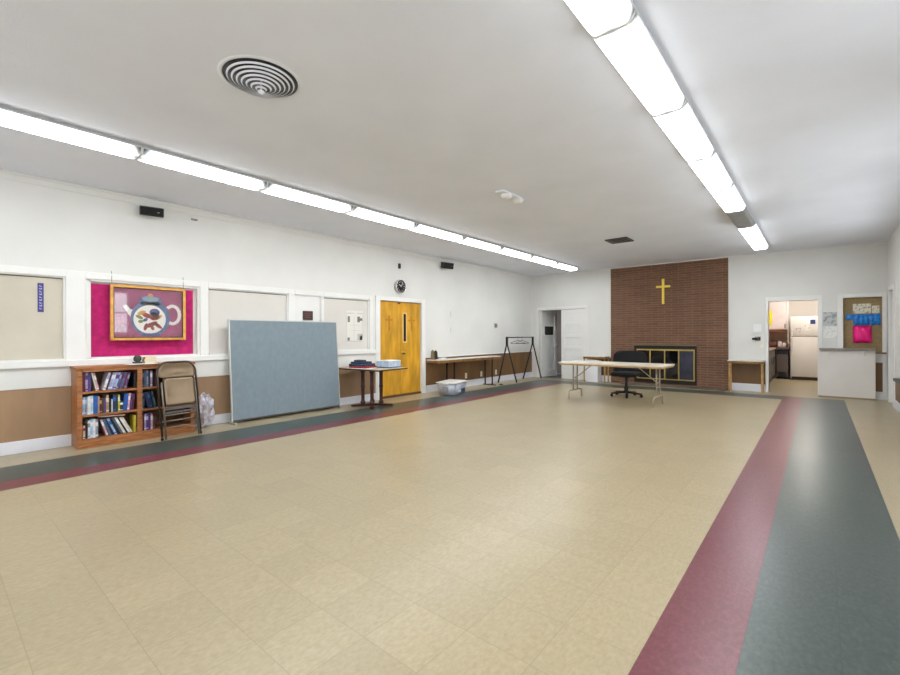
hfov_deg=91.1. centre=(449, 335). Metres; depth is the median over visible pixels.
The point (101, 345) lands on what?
cloth
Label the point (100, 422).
book
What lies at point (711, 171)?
ceiling light
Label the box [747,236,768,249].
ceiling light
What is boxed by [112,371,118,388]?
book
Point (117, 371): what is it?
book
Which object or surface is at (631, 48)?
ceiling light
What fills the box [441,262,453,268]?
speaker
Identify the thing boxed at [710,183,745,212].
ceiling light
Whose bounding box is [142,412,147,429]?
book
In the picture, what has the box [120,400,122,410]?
book
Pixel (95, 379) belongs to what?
book
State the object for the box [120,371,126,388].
book
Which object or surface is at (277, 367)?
partition panel
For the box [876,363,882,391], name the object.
wainscot
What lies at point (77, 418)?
bookcase
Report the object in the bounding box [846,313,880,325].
banner
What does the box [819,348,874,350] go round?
countertop
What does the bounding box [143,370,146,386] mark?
book
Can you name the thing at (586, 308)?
trim
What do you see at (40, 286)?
label
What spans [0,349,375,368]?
trim
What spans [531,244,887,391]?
wall
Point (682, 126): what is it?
ceiling light
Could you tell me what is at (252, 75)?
ceiling vent
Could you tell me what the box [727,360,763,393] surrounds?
side table
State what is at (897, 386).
wainscot
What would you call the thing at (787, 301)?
post
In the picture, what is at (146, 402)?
book
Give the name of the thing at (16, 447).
baseboard
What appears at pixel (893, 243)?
wall
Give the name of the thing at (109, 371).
book
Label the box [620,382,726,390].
hearth slab
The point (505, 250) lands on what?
ceiling light
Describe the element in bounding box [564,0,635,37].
ceiling light
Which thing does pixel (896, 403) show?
baseboard
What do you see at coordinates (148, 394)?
book
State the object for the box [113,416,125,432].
book
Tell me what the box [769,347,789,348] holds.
countertop
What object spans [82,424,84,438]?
book
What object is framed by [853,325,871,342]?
poster
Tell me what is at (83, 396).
book
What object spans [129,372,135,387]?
book
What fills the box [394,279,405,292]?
clock
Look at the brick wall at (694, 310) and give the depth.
10.88 m
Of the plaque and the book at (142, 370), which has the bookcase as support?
the book at (142, 370)
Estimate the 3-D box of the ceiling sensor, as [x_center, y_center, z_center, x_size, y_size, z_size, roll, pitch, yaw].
[0.783,-1.767,5.673,0.150,0.070,0.540,0,0,40]
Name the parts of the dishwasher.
door, control panel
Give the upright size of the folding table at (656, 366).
0.740 m
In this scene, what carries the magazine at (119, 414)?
on the book at (115, 417)
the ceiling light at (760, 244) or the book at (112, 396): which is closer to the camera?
the book at (112, 396)
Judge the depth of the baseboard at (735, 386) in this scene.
9.96 m
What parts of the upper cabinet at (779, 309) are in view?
rail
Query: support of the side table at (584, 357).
on the floor
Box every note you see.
[796,328,800,333]
[805,325,809,330]
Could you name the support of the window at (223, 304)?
in the wall at (41, 226)
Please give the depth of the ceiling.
3.58 m
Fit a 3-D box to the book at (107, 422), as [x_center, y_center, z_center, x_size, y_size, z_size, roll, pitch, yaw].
[-4.103,1.084,5.287,0.180,0.206,0.098,0,0,40]
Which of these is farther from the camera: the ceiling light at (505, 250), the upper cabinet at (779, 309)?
the upper cabinet at (779, 309)
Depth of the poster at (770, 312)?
12.99 m
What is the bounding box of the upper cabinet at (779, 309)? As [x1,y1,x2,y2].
[769,301,786,331]
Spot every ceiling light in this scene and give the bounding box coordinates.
[0,105,141,159]
[136,145,267,190]
[260,180,353,212]
[346,204,416,228]
[408,222,464,240]
[455,235,501,250]
[495,246,532,258]
[526,254,557,265]
[550,261,578,270]
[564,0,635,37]
[592,9,685,115]
[653,98,714,161]
[688,150,732,191]
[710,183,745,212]
[726,206,755,228]
[738,223,762,240]
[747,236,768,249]
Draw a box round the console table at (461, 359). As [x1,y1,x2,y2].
[427,356,500,385]
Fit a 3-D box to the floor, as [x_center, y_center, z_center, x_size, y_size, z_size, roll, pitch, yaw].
[2.229,1.323,7.424,8.700,0.100,19.350,0,0,40]
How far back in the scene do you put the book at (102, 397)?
5.20 m
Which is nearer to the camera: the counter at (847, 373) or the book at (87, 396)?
the book at (87, 396)
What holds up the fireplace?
attached to the brick wall at (694, 310)
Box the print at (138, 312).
[114,288,181,336]
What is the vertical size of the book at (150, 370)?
0.200 m
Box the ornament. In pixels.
[132,355,141,363]
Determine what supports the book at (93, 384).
on the bookcase
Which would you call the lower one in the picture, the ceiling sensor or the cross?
the cross
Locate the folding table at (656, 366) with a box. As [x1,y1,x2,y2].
[558,360,674,407]
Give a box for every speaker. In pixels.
[139,205,163,217]
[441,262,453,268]
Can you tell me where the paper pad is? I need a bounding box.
[126,363,157,364]
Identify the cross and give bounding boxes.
[656,279,669,303]
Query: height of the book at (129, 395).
0.206 m
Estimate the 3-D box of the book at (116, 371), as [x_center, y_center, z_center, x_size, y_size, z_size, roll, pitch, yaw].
[-4.056,0.543,5.346,0.182,0.207,0.071,0,0,40]
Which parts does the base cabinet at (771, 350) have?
door, door, door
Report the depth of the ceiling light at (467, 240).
8.36 m
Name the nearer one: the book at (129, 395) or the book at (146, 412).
the book at (129, 395)
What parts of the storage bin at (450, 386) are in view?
lid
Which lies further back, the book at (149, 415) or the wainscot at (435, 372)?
the wainscot at (435, 372)
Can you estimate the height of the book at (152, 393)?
0.206 m
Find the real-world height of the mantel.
0.030 m
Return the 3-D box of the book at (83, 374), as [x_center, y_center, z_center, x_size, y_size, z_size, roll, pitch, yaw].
[-4.258,0.540,5.102,0.180,0.215,0.031,0,0,40]
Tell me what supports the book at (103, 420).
on the bookcase
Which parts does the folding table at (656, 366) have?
foot frame, edge rail, foot frame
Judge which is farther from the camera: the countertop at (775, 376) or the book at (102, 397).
the countertop at (775, 376)
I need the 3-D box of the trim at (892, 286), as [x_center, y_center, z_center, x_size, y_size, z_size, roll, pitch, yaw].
[8.024,0.170,8.022,0.020,2.170,0.840,0,0,40]
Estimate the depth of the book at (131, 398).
5.39 m
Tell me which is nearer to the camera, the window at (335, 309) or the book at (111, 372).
the book at (111, 372)
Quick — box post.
[787,301,788,346]
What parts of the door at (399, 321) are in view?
pane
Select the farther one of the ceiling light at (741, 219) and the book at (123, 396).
the ceiling light at (741, 219)
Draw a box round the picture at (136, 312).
[110,271,185,340]
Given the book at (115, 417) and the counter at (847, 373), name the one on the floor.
the counter at (847, 373)
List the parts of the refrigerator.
fridge door, freezer door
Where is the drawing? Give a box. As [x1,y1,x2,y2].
[346,310,362,341]
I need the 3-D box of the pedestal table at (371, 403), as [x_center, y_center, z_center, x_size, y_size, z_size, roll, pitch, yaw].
[-1.388,0.934,7.951,1.010,0.702,0.750,0,0,36]
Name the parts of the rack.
leg, leg, leg, leg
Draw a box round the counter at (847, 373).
[818,348,875,399]
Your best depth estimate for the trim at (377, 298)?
9.38 m
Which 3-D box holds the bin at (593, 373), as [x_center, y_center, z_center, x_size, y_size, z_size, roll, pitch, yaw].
[3.926,0.968,12.060,0.345,0.600,0.270,0,0,40]
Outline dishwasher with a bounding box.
[776,349,788,376]
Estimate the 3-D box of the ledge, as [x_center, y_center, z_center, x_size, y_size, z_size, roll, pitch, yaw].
[6.524,0.737,6.267,0.074,0.045,2.780,0,0,40]
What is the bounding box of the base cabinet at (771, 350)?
[769,348,775,381]
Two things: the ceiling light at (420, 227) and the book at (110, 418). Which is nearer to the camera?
the book at (110, 418)
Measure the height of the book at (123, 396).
0.203 m
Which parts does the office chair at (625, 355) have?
arm, seat, backrest, arm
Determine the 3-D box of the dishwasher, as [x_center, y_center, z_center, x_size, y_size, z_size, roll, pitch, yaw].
[9.745,0.805,12.911,0.270,0.790,0.690,0,0,40]
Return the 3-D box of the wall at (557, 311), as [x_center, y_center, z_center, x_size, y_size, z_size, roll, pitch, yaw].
[3.696,-0.082,13.713,3.000,2.700,1.608,0,0,40]
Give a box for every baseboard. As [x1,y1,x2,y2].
[0,393,375,455]
[426,372,531,392]
[601,375,610,381]
[732,383,765,391]
[876,392,887,399]
[894,399,899,412]
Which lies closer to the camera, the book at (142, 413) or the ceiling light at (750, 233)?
the book at (142, 413)
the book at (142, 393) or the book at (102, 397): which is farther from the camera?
the book at (142, 393)
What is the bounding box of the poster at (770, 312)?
[769,311,771,324]
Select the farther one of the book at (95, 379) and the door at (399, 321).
the door at (399, 321)
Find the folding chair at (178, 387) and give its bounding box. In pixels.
[156,360,201,440]
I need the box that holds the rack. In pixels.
[498,337,541,382]
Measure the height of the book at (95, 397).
0.210 m
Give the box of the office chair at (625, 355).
[610,350,645,398]
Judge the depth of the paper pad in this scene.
5.52 m
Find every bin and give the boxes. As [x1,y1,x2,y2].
[436,379,467,394]
[586,359,601,381]
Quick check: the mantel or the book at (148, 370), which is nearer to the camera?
the book at (148, 370)
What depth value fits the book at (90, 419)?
5.10 m
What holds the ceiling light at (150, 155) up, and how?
attached to the ceiling
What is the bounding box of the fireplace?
[633,344,696,385]
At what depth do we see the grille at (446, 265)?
10.21 m
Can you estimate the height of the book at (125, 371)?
0.198 m
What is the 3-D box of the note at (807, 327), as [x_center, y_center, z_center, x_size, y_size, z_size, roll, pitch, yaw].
[9.916,-0.206,12.235,0.115,0.150,0.005,0,0,40]
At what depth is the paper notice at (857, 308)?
8.80 m
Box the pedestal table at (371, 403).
[339,367,407,408]
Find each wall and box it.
[0,178,530,390]
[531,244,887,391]
[546,309,571,373]
[611,258,727,389]
[789,300,817,376]
[887,224,899,401]
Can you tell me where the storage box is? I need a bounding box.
[376,360,400,367]
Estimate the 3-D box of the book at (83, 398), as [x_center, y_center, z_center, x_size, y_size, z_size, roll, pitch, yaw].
[-4.260,0.811,5.105,0.189,0.205,0.025,0,0,40]
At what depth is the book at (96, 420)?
5.13 m
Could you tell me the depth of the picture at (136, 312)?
5.75 m
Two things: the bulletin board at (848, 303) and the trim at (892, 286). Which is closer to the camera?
the trim at (892, 286)
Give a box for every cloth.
[91,283,192,356]
[349,360,376,367]
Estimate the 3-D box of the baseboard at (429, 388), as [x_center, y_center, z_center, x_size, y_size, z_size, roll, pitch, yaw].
[0.988,1.197,11.685,0.024,0.160,4.742,0,0,40]
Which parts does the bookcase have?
panel, shelf, shelf, shelf, rail, panel, panel, rail, shelf, shelf, shelf, panel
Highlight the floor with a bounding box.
[0,373,899,674]
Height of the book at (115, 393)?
0.200 m
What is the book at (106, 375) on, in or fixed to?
on the bookcase
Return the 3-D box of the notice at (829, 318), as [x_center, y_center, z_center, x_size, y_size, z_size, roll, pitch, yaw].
[7.811,-0.334,9.071,0.212,0.280,0.004,0,0,40]
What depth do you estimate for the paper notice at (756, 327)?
9.86 m
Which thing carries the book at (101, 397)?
on the bookcase
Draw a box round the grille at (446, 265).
[444,263,453,268]
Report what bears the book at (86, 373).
on the bookcase
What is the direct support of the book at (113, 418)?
on the bookcase
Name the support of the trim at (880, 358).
attached to the wall at (828, 273)
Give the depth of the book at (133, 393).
5.41 m
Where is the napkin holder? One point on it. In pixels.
(434, 356)
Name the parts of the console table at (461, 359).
leg, leg, leg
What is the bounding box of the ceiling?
[0,0,899,275]
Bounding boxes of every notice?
[753,324,760,331]
[823,312,836,325]
[823,327,836,337]
[853,303,870,313]
[872,305,878,312]
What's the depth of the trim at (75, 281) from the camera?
5.51 m
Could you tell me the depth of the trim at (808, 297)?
9.57 m
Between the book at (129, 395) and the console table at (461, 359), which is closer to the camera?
the book at (129, 395)
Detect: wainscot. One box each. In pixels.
[0,365,375,442]
[426,352,531,384]
[594,358,610,375]
[732,362,765,383]
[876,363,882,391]
[895,382,899,402]
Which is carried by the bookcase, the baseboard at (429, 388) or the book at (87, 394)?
the book at (87, 394)
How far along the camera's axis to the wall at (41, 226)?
6.75 m
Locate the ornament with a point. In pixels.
(137, 358)
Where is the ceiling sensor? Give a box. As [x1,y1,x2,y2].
[495,189,524,203]
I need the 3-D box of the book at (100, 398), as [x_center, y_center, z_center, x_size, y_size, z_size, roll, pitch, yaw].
[-4.163,0.823,5.227,0.196,0.180,0.019,0,0,40]
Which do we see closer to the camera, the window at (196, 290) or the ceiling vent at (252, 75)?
the ceiling vent at (252, 75)
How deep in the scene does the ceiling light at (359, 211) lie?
6.47 m
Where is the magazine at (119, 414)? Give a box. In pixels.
[96,413,124,417]
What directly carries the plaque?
attached to the window at (302, 302)
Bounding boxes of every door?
[380,301,420,398]
[540,309,584,379]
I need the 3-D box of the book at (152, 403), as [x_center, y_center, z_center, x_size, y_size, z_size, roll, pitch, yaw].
[-3.827,0.809,5.617,0.179,0.206,0.056,0,0,40]
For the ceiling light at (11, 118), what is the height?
0.092 m
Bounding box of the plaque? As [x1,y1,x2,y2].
[303,311,312,319]
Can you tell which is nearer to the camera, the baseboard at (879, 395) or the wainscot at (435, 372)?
the baseboard at (879, 395)
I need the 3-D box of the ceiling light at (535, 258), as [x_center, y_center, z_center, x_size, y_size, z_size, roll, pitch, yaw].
[2.123,-1.760,10.328,0.268,0.092,1.224,0,0,40]
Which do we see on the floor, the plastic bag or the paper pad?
the plastic bag
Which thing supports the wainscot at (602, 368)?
attached to the wall at (828, 273)
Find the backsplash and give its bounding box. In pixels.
[769,332,790,346]
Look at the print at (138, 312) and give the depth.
5.76 m
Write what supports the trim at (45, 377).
attached to the wall at (41, 226)
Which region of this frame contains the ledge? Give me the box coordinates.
[893,378,899,384]
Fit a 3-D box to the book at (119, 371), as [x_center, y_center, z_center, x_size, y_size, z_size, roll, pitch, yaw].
[-4.033,0.545,5.378,0.189,0.204,0.072,0,0,40]
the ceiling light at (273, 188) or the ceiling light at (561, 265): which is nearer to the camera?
the ceiling light at (273, 188)
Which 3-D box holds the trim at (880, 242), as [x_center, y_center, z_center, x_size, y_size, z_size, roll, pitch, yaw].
[5.464,-1.792,11.012,7.773,0.050,0.027,0,0,40]
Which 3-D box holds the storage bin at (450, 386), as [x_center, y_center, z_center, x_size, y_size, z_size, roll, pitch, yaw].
[0.048,1.136,9.681,0.480,0.283,0.684,0,0,26]
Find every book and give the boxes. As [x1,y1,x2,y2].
[82,372,84,391]
[82,396,84,414]
[82,422,87,438]
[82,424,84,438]
[83,372,87,391]
[83,396,86,414]
[84,395,90,414]
[84,419,89,437]
[87,394,92,413]
[87,418,92,437]
[88,372,90,391]
[89,417,94,437]
[91,372,98,390]
[91,373,96,390]
[93,394,97,413]
[94,418,97,436]
[96,418,107,435]
[99,371,110,389]
[99,397,101,412]
[100,418,111,434]
[101,397,103,412]
[102,394,108,412]
[102,397,105,412]
[102,417,113,434]
[104,417,116,433]
[106,372,112,389]
[108,371,114,389]
[108,417,119,433]
[109,393,115,411]
[110,371,116,389]
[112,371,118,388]
[112,417,122,433]
[113,393,117,411]
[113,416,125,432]
[114,371,120,388]
[115,393,119,410]
[116,371,122,388]
[116,416,129,432]
[117,417,127,432]
[118,371,124,388]
[119,416,131,431]
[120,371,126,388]
[120,393,128,410]
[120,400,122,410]
[122,372,128,388]
[124,371,130,388]
[124,392,130,409]
[128,392,132,409]
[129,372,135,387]
[129,414,135,431]
[131,393,134,409]
[142,370,143,386]
[142,391,149,407]
[142,393,143,408]
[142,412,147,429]
[142,413,145,429]
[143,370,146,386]
[144,391,151,407]
[146,390,153,407]
[146,412,152,428]
[148,370,149,386]
[148,390,155,406]
[148,413,150,429]
[150,370,151,386]
[151,370,154,385]
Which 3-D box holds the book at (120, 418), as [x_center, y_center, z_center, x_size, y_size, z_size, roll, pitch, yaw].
[-4.008,1.086,5.400,0.180,0.202,0.111,0,0,40]
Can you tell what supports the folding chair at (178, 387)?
on the floor
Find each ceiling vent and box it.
[217,55,301,99]
[605,237,633,243]
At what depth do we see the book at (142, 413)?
5.51 m
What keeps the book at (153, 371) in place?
on the bookcase
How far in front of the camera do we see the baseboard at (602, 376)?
12.03 m
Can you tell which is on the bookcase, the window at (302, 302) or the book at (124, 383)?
the book at (124, 383)
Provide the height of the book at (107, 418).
0.207 m
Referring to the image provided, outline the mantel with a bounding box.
[633,344,695,345]
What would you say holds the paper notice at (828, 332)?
attached to the wall at (828, 273)
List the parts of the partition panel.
rail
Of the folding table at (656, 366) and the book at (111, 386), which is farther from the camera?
the folding table at (656, 366)
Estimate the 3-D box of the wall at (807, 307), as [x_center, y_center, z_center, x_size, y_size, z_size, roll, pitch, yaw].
[10.600,-0.003,12.971,2.950,2.500,0.100,0,0,40]
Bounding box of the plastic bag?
[194,392,214,427]
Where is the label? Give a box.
[37,283,43,311]
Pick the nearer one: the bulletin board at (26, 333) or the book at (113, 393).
the bulletin board at (26, 333)
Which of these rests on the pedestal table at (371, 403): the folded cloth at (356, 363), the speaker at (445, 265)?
the folded cloth at (356, 363)
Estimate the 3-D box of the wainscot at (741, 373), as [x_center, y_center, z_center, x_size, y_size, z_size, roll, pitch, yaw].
[6.712,0.844,9.986,0.698,0.490,0.012,0,0,40]
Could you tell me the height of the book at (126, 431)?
0.199 m
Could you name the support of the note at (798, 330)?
attached to the refrigerator
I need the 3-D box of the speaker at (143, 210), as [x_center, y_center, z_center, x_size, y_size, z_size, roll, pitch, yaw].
[-3.882,-1.605,5.741,0.260,0.133,0.185,0,0,-36]
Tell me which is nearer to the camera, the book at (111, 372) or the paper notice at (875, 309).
the book at (111, 372)
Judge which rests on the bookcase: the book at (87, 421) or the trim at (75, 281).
the book at (87, 421)
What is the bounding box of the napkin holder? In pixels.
[431,350,437,359]
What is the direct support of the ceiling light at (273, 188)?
attached to the ceiling
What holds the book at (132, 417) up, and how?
on the bookcase
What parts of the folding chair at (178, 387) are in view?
leg, backrest, seat, leg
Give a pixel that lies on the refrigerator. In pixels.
(804, 346)
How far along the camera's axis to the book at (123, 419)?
5.36 m
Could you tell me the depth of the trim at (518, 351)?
11.32 m
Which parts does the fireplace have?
glass door, glass door, door frame, glass door, glass door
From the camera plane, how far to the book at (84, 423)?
5.06 m
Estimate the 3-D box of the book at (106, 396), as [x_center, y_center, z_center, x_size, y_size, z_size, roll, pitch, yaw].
[-4.114,0.810,5.269,0.174,0.205,0.025,0,0,40]
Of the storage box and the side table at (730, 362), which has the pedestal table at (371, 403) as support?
the storage box
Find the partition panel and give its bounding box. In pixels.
[228,319,340,424]
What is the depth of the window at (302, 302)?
7.59 m
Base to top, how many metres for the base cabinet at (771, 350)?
0.900 m
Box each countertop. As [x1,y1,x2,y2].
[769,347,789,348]
[769,347,789,377]
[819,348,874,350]
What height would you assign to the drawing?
0.600 m
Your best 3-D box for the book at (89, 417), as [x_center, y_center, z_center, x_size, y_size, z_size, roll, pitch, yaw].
[-4.200,1.080,5.179,0.190,0.215,0.023,0,0,40]
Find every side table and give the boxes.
[583,356,609,382]
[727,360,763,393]
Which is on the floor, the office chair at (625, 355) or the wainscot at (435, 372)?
the office chair at (625, 355)
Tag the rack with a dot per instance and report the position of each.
(532, 344)
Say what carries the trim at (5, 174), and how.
attached to the wall at (41, 226)
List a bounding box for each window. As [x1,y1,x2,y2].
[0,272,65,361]
[86,279,199,358]
[208,288,287,354]
[295,294,319,320]
[324,297,368,349]
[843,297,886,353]
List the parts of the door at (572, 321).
pane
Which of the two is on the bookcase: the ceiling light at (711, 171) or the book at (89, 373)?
the book at (89, 373)
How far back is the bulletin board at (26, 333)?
4.95 m
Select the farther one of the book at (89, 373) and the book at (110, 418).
the book at (110, 418)
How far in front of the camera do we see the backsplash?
13.41 m
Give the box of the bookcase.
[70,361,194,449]
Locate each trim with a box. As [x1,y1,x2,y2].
[0,169,531,278]
[0,264,372,359]
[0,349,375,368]
[0,353,375,390]
[375,295,425,399]
[426,351,531,357]
[531,241,886,277]
[537,306,588,379]
[765,295,821,391]
[837,292,886,391]
[888,283,894,406]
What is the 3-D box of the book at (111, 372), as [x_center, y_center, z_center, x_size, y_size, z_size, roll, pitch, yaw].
[-4.106,0.543,5.286,0.181,0.207,0.071,0,0,40]
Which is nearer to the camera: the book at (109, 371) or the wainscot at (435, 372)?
the book at (109, 371)
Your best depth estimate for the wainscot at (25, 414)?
5.04 m
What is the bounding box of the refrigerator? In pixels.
[790,316,817,380]
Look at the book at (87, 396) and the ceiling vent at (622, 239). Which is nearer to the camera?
the book at (87, 396)

